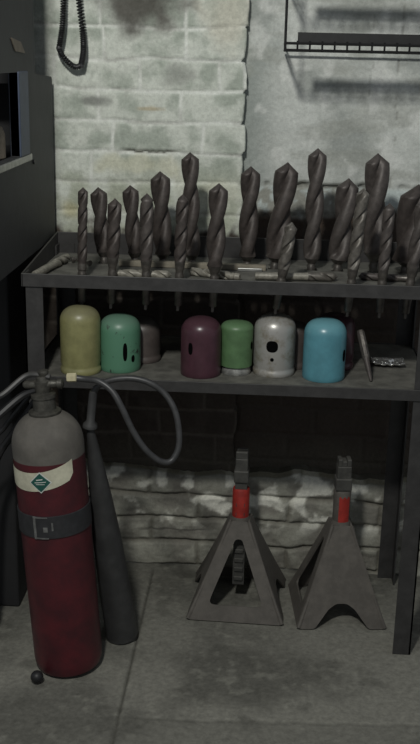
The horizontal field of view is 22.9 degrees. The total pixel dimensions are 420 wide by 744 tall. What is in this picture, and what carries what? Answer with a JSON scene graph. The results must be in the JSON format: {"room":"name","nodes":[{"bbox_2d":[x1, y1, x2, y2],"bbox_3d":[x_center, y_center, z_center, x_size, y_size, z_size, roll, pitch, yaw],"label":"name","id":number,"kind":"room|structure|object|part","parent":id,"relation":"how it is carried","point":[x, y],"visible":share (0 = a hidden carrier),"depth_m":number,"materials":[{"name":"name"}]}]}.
{"room":"metal workshop","nodes":[
{"label":"metal workshop","id":0,"kind":"room"},
{"bbox_2d":[30,0,249,472],"bbox_3d":[-0.470,-0.394,2.900,1.126,1.450,0.049,2,17,1],"label":"brick wall","id":1,"kind":"structure","parent":0,"point":[160,82],"depth_m":2.80,"materials":[{"name":"white brick"}]},
{"bbox_2d":[56,0,86,69],"bbox_3d":[-0.360,-0.948,2.715,0.082,0.301,0.069,2,17,3],"label":"coiled cord","id":2,"kind":"object","parent":1,"relation":"hanging from","point":[81,63],"visible":1,"depth_m":2.71,"materials":[{"name":"black rubber"}]},
{"bbox_2d":[0,560,419,743],"bbox_3d":[-0.254,1.157,1.276,5.800,0.011,4.160,2,17,3],"label":"floor","id":3,"kind":"structure","parent":0,"point":[181,679],"depth_m":2.57,"materials":[{"name":"concrete"}]},
{"bbox_2d":[0,396,30,434],"bbox_3d":[-0.559,0.379,2.598,0.263,0.710,0.012,2,17,3],"label":"cable","id":4,"kind":"object","parent":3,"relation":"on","point":[24,402],"visible":0.85,"depth_m":2.50,"materials":[{"name":"black rubber"}]},
{"bbox_2d":[0,400,32,460],"bbox_3d":[-0.543,0.386,2.630,0.240,0.684,0.018,2,17,3],"label":"cable","id":5,"kind":"object","parent":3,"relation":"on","point":[6,442],"visible":0.48,"depth_m":2.55,"materials":[{"name":"black rubber"}]},
{"bbox_2d":[0,0,54,605],"bbox_3d":[-0.724,-0.177,2.535,0.553,1.780,0.786,2,17,3],"label":"tall cabinet","id":6,"kind":"object","parent":3,"relation":"on","point":[27,195],"visible":0.92,"depth_m":2.62,"materials":[{"name":"grey metal"}]},
{"bbox_2d":[0,126,5,159],"bbox_3d":[-0.512,-0.536,2.380,0.084,0.093,0.084,2,17,3],"label":"jar","id":7,"kind":"object","parent":6,"relation":"on","point":[2,134],"visible":0.98,"depth_m":2.37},
{"bbox_3d":[-0.726,-0.671,2.386,0.527,0.739,0.768,2,17,3],"label":"casing","id":8,"kind":"part","parent":6,"relation":"part of","materials":[{"name":"black metal"}]},
{"bbox_3d":[-0.437,-0.744,2.362,0.002,0.032,0.125,2,17,3],"label":"faded plate","id":9,"kind":"part","parent":6,"relation":"part of","materials":[{"name":"grey metal"}]},
{"bbox_3d":[-0.449,-0.609,2.444,0.026,0.194,0.093,2,17,3],"label":"corner post","id":10,"kind":"part","parent":6,"relation":"part of","materials":[{"name":"grey metal"}]},
{"bbox_3d":[-0.453,-0.640,2.377,0.020,0.790,0.786,2,17,3],"label":"panel","id":11,"kind":"part","parent":6,"relation":"part of","materials":[{"name":"grey paint"}]},
{"bbox_2d":[30,670,42,682],"bbox_3d":[-0.422,0.745,2.532,0.031,0.031,0.031,2,17,3],"label":"ball","id":12,"kind":"object","parent":3,"relation":"on","point":[36,676],"visible":1,"depth_m":2.52,"materials":[{"name":"black metal"}]},
{"bbox_2d":[0,369,181,676],"bbox_3d":[-0.302,0.366,2.512,0.414,0.773,0.241,-7,19,-24],"label":"fire extinguisher","id":13,"kind":"object","parent":3,"relation":"on","point":[56,509],"visible":1,"depth_m":2.46,"materials":[{"name":"red paint"}]},
{"bbox_3d":[-0.446,0.070,2.416,0.117,0.083,0.031,-3,18,-13],"label":"carrying handle","id":14,"kind":"part","parent":13,"relation":"part of","materials":[{"name":"grey metal"}]},
{"bbox_3d":[-0.441,0.031,2.401,0.144,0.063,0.030,-3,17,-12],"label":"squeeze lever","id":15,"kind":"part","parent":13,"relation":"part of","materials":[{"name":"grey metal"}]},
{"bbox_3d":[-0.369,0.448,2.535,0.169,0.591,0.169,-2,17,4],"label":"tank","id":16,"kind":"part","parent":13,"relation":"part of","materials":[{"name":"red metal"}]},
{"bbox_2d":[21,232,419,654],"bbox_3d":[0.051,0.175,2.766,0.993,1.005,0.424,2,17,3],"label":"tool rack","id":17,"kind":"object","parent":3,"relation":"on","point":[400,385],"depth_m":2.54,"materials":[{"name":"metal"}]},
{"bbox_3d":[-0.428,0.226,2.618,0.045,0.974,0.045,2,17,3],"label":"leg","id":18,"kind":"part","parent":17,"relation":"part of","materials":[{"name":"paint"}]},
{"bbox_3d":[-0.432,-0.294,2.653,0.004,0.062,0.424,2,17,3],"label":"rail","id":19,"kind":"part","parent":17,"relation":"part of","materials":[{"name":"metal"}]},
{"bbox_3d":[-0.438,-0.041,2.731,0.004,0.028,0.424,2,17,3],"label":"shelf rail","id":20,"kind":"part","parent":17,"relation":"part of","materials":[{"name":"metal"}]},
{"bbox_2d":[32,254,70,273],"bbox_3d":[-0.400,-0.269,2.621,0.023,0.023,0.243,5,17,11],"label":"drill","id":21,"kind":"object","parent":17,"relation":"on","point":[57,262],"visible":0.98,"depth_m":2.62,"materials":[{"name":"metal"}]},
{"bbox_3d":[-0.406,0.118,2.971,0.045,0.974,0.045,2,17,3],"label":"leg","id":22,"kind":"part","parent":17,"relation":"part of","materials":[{"name":"paint"}]},
{"bbox_3d":[-0.319,-0.083,2.552,0.100,0.167,0.100,2,17,3],"label":"gas cylinder cap","id":23,"kind":"part","parent":17,"relation":"part of","materials":[{"name":"yellow metal"}]},
{"bbox_2d":[71,256,91,265],"bbox_3d":[-0.333,-0.289,2.695,0.074,0.018,0.022,16,23,41],"label":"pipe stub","id":24,"kind":"object","parent":17,"relation":"on","point":[73,258],"visible":0.66,"depth_m":2.70,"materials":[{"name":"metal"}]},
{"bbox_2d":[77,188,87,303],"bbox_3d":[-0.310,-0.301,2.515,0.024,0.294,0.024,4,17,2],"label":"drill","id":25,"kind":"object","parent":17,"relation":"on","point":[82,194],"visible":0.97,"depth_m":2.50,"materials":[{"name":"metal"}]},
{"bbox_2d":[90,187,108,289],"bbox_3d":[-0.285,-0.348,2.714,0.052,0.269,0.044,7,18,18],"label":"drill","id":26,"kind":"object","parent":17,"relation":"on","point":[99,201],"visible":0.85,"depth_m":2.69,"materials":[{"name":"metal"}]},
{"bbox_2d":[106,199,121,308],"bbox_3d":[-0.233,-0.287,2.515,0.036,0.270,0.036,-12,21,-37],"label":"drill","id":27,"kind":"object","parent":17,"relation":"on","point":[114,207],"visible":0.98,"depth_m":2.49,"materials":[{"name":"metal"}]},
{"bbox_3d":[-0.225,-0.077,2.587,0.104,0.139,0.104,2,17,3],"label":"gas cylinder cap","id":28,"kind":"part","parent":17,"relation":"part of","materials":[{"name":"green metal"}]},
{"bbox_2d":[122,185,140,290],"bbox_3d":[-0.203,-0.349,2.709,0.049,0.277,0.042,8,18,20],"label":"drill","id":29,"kind":"object","parent":17,"relation":"on","point":[130,195],"visible":0.89,"depth_m":2.68,"materials":[{"name":"metal"}]},
{"bbox_2d":[116,269,171,277],"bbox_3d":[-0.172,-0.241,2.550,0.158,0.021,0.021,2,17,2],"label":"drill","id":30,"kind":"object","parent":17,"relation":"on","point":[126,272],"visible":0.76,"depth_m":2.54,"materials":[{"name":"metal"}]},
{"bbox_2d":[139,193,153,309],"bbox_3d":[-0.154,-0.290,2.509,0.033,0.284,0.033,3,17,3],"label":"drill","id":31,"kind":"object","parent":17,"relation":"on","point":[146,206],"visible":1,"depth_m":2.49,"materials":[{"name":"grey metal"}]},
{"bbox_3d":[-0.174,-0.086,2.668,0.094,0.112,0.094,2,17,3],"label":"gas cylinder cap","id":32,"kind":"part","parent":17,"relation":"part of","materials":[{"name":"pink metal"}]},
{"bbox_2d":[150,171,171,291],"bbox_3d":[-0.127,-0.364,2.700,0.056,0.314,0.051,8,18,21],"label":"drill","id":33,"kind":"object","parent":17,"relation":"on","point":[160,183],"visible":0.97,"depth_m":2.67,"materials":[{"name":"metal"}]},
{"bbox_2d":[174,194,188,310],"bbox_3d":[-0.070,-0.287,2.505,0.034,0.284,0.032,8,18,22],"label":"drill","id":34,"kind":"object","parent":17,"relation":"on","point":[182,205],"visible":0.98,"depth_m":2.48,"materials":[{"name":"metal"}]},
{"bbox_2d":[181,152,199,292],"bbox_3d":[-0.050,-0.385,2.688,0.052,0.364,0.047,9,19,25],"label":"drill","id":35,"kind":"object","parent":17,"relation":"on","point":[189,163],"visible":0.73,"depth_m":2.66,"materials":[{"name":"metal"}]},
{"bbox_2d":[119,259,265,270],"bbox_3d":[-0.046,-0.277,2.686,0.381,0.014,0.022,2,17,3],"label":"bar","id":36,"kind":"object","parent":17,"relation":"on","point":[122,262],"visible":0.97,"depth_m":2.68,"materials":[{"name":"grey metal"}]},
{"bbox_3d":[-0.022,-0.066,2.555,0.100,0.146,0.100,2,17,3],"label":"gas cylinder cap","id":37,"kind":"part","parent":17,"relation":"part of","materials":[{"name":"purple metal"}]},
{"bbox_2d":[188,267,240,279],"bbox_3d":[0.009,-0.243,2.569,0.142,0.021,0.021,9,19,23],"label":"drill","id":38,"kind":"object","parent":17,"relation":"on","point":[193,271],"visible":0.87,"depth_m":2.56,"materials":[{"name":"metal"}]},
{"bbox_2d":[206,183,227,311],"bbox_3d":[0.014,-0.298,2.496,0.046,0.312,0.046,4,17,2],"label":"drill","id":39,"kind":"object","parent":17,"relation":"on","point":[218,195],"visible":0.98,"depth_m":2.48,"materials":[{"name":"metal"}]},
{"bbox_3d":[0.048,-0.200,2.432,0.991,0.032,0.004,2,17,3],"label":"rail","id":40,"kind":"part","parent":17,"relation":"part of","materials":[{"name":"metal"}]},
{"bbox_3d":[0.043,0.039,2.506,0.991,0.028,0.004,2,17,3],"label":"shelf rail","id":41,"kind":"part","parent":17,"relation":"part of","materials":[{"name":"metal"}]},
{"bbox_3d":[0.056,-0.030,2.703,0.981,0.006,0.412,2,17,3],"label":"shelf plate","id":42,"kind":"part","parent":17,"relation":"part of","materials":[{"name":"grey metal"}]},
{"bbox_3d":[0.066,-0.064,2.574,0.081,0.134,0.081,2,17,3],"label":"gas cylinder cap","id":43,"kind":"part","parent":17,"relation":"part of","materials":[{"name":"green metal"}]},
{"bbox_2d":[239,166,259,294],"bbox_3d":[0.099,-0.365,2.685,0.051,0.333,0.051,3,17,3],"label":"drill","id":44,"kind":"object","parent":17,"relation":"on","point":[250,178],"visible":0.98,"depth_m":2.66,"materials":[{"name":"metal"}]},
{"bbox_2d":[238,268,261,271],"bbox_3d":[0.102,-0.262,2.660,0.063,0.008,0.008,2,17,3],"label":"bit","id":45,"kind":"object","parent":17,"relation":"on","point":[239,269],"visible":1,"depth_m":2.66,"materials":[{"name":"metal"}]},
{"bbox_3d":[0.161,-0.072,2.576,0.104,0.151,0.105,2,17,3],"label":"gas cylinder cap","id":46,"kind":"part","parent":17,"relation":"part of","materials":[{"name":"white metal"}]},
{"bbox_3d":[0.068,-0.083,2.906,0.991,0.028,0.004,2,17,3],"label":"shelf rail","id":47,"kind":"part","parent":17,"relation":"part of","materials":[{"name":"metal"}]},
{"bbox_2d":[266,162,297,295],"bbox_3d":[0.183,-0.367,2.679,0.075,0.346,0.062,8,18,20],"label":"drill","id":48,"kind":"object","parent":17,"relation":"on","point":[285,180],"visible":0.78,"depth_m":2.64,"materials":[{"name":"metal"}]},
{"bbox_2d":[272,222,296,313],"bbox_3d":[0.180,-0.250,2.500,0.052,0.225,0.031,2,17,3],"label":"drill","id":49,"kind":"object","parent":17,"relation":"on","point":[288,240],"visible":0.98,"depth_m":2.48,"materials":[{"name":"metal"}]},
{"bbox_2d":[255,272,337,280],"bbox_3d":[0.213,-0.236,2.556,0.206,0.023,0.023,0,17,-3],"label":"drill","id":50,"kind":"object","parent":17,"relation":"on","point":[310,276],"visible":1,"depth_m":2.55,"materials":[{"name":"metal"}]},
{"bbox_3d":[0.219,-0.071,2.636,0.067,0.118,0.067,2,17,3],"label":"gas cylinder cap","id":51,"kind":"part","parent":17,"relation":"part of","materials":[{"name":"metal"}]},
{"bbox_2d":[303,148,326,296],"bbox_3d":[0.267,-0.382,2.669,0.048,0.383,0.048,3,17,3],"label":"drill","id":52,"kind":"object","parent":17,"relation":"on","point":[317,160],"visible":0.98,"depth_m":2.64,"materials":[{"name":"grey metal"}]},
{"bbox_3d":[0.282,-0.060,2.547,0.104,0.150,0.104,2,17,3],"label":"gas cylinder cap","id":53,"kind":"part","parent":17,"relation":"part of","materials":[{"name":"blue metal"}]},
{"bbox_3d":[0.316,-0.082,2.640,0.104,0.140,0.104,2,17,3],"label":"gas cylinder cap","id":54,"kind":"part","parent":17,"relation":"part of","materials":[{"name":"purple metal"}]},
{"bbox_2d":[328,178,358,297],"bbox_3d":[0.341,-0.344,2.676,0.067,0.310,0.058,9,19,23],"label":"drill","id":55,"kind":"object","parent":17,"relation":"on","point":[346,192],"visible":0.87,"depth_m":2.65,"materials":[{"name":"grey metal"}]},
{"bbox_2d":[344,188,369,316],"bbox_3d":[0.350,-0.284,2.480,0.044,0.310,0.033,7,18,18],"label":"drill","id":56,"kind":"object","parent":17,"relation":"on","point":[362,197],"visible":0.99,"depth_m":2.46,"materials":[{"name":"metal"}]},
{"bbox_2d":[357,329,371,381],"bbox_3d":[0.382,-0.042,2.552,0.020,0.117,0.075,-6,18,-22],"label":"steel punch","id":57,"kind":"object","parent":17,"relation":"on","point":[360,333],"visible":1,"depth_m":2.55,"materials":[{"name":"grey metal"}]},
{"bbox_3d":[0.378,-0.069,2.557,0.020,0.072,0.020,-6,-12,-22],"label":"handle","id":58,"kind":"part","parent":57,"relation":"part of","materials":[{"name":"metal"}]},
{"bbox_2d":[363,153,389,298],"bbox_3d":[0.423,-0.372,2.663,0.063,0.374,0.063,1,17,3],"label":"drill","id":59,"kind":"object","parent":17,"relation":"on","point":[377,169],"visible":0.8,"depth_m":2.62,"materials":[{"name":"grey metal"}]},
{"bbox_2d":[359,272,406,281],"bbox_3d":[0.437,-0.235,2.577,0.138,0.019,0.019,4,17,9],"label":"drill","id":60,"kind":"object","parent":17,"relation":"on","point":[363,276],"visible":0.77,"depth_m":2.57,"materials":[{"name":"grey metal"}]},
{"bbox_2d":[375,203,394,317],"bbox_3d":[0.417,-0.266,2.481,0.028,0.277,0.028,4,17,2],"label":"drill","id":61,"kind":"object","parent":17,"relation":"on","point":[388,214],"visible":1,"depth_m":2.46,"materials":[{"name":"grey metal"}]},
{"bbox_2d":[370,356,404,365],"bbox_3d":[0.458,-0.027,2.672,0.086,0.016,0.058,2,17,3],"label":"dish","id":62,"kind":"object","parent":17,"relation":"on","point":[383,361],"visible":1,"depth_m":2.68,"materials":[{"name":"metal"}]},
{"bbox_3d":[0.530,0.153,2.923,0.045,0.974,0.045,2,17,3],"label":"leg","id":63,"kind":"part","parent":17,"relation":"part of","materials":[{"name":"paint"}]},
{"bbox_2d":[392,184,419,299],"bbox_3d":[0.516,-0.332,2.667,0.090,0.300,0.086,8,18,20],"label":"drill","id":64,"kind":"object","parent":17,"relation":"on","point":[408,201],"visible":0.68,"depth_m":2.63,"materials":[{"name":"metal"}]},
{"bbox_3d":[0.508,0.261,2.571,0.045,0.974,0.045,2,17,3],"label":"leg","id":65,"kind":"part","parent":17,"relation":"part of","materials":[{"name":"paint"}]},
{"bbox_2d":[402,203,419,318],"bbox_3d":[0.491,-0.267,2.476,0.046,0.286,0.036,8,18,20],"label":"drill","id":66,"kind":"object","parent":17,"relation":"on","point":[414,244],"visible":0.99,"depth_m":2.46,"materials":[{"name":"grey metal"}]},
{"bbox_2d":[186,447,285,624],"bbox_3d":[0.084,0.428,2.880,0.267,0.454,0.267,3,17,5],"label":"jack stand","id":67,"kind":"object","parent":3,"relation":"on","point":[240,530],"visible":1,"depth_m":2.84,"materials":[{"name":"metal"}]},
{"bbox_3d":[0.081,0.524,2.909,0.267,0.254,0.267,3,17,5],"label":"frame","id":68,"kind":"part","parent":67,"relation":"part of","materials":[{"name":"metal"}]},
{"bbox_2d":[288,456,385,628],"bbox_3d":[0.357,0.445,2.848,0.245,0.451,0.245,1,17,-2],"label":"jack stand","id":69,"kind":"object","parent":3,"relation":"on","point":[334,568],"visible":1,"depth_m":2.80,"materials":[{"name":"metal"}]},
{"bbox_3d":[0.355,0.535,2.875,0.244,0.264,0.244,1,17,-2],"label":"frame","id":70,"kind":"part","parent":69,"relation":"part of","materials":[{"name":"metal"}]},
{"bbox_2d":[86,458,419,576],"bbox_3d":[0.133,0.420,3.117,2.370,0.333,0.109,2,17,3],"label":"wall","id":71,"kind":"structure","parent":0,"point":[165,515],"depth_m":3.08,"materials":[{"name":"grey brick"}]},
{"bbox_2d":[234,0,419,474],"bbox_3d":[0.709,-0.447,2.854,1.260,1.630,0.020,2,17,3],"label":"wall","id":72,"kind":"structure","parent":0,"point":[353,108],"depth_m":2.82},
{"bbox_2d":[283,0,419,54],"bbox_3d":[0.503,-0.968,2.573,0.627,0.344,0.249,2,17,3],"label":"wire rack","id":73,"kind":"object","parent":72,"relation":"attached to","point":[304,38],"visible":1,"depth_m":2.51,"materials":[{"name":"black metal"}]}
]}

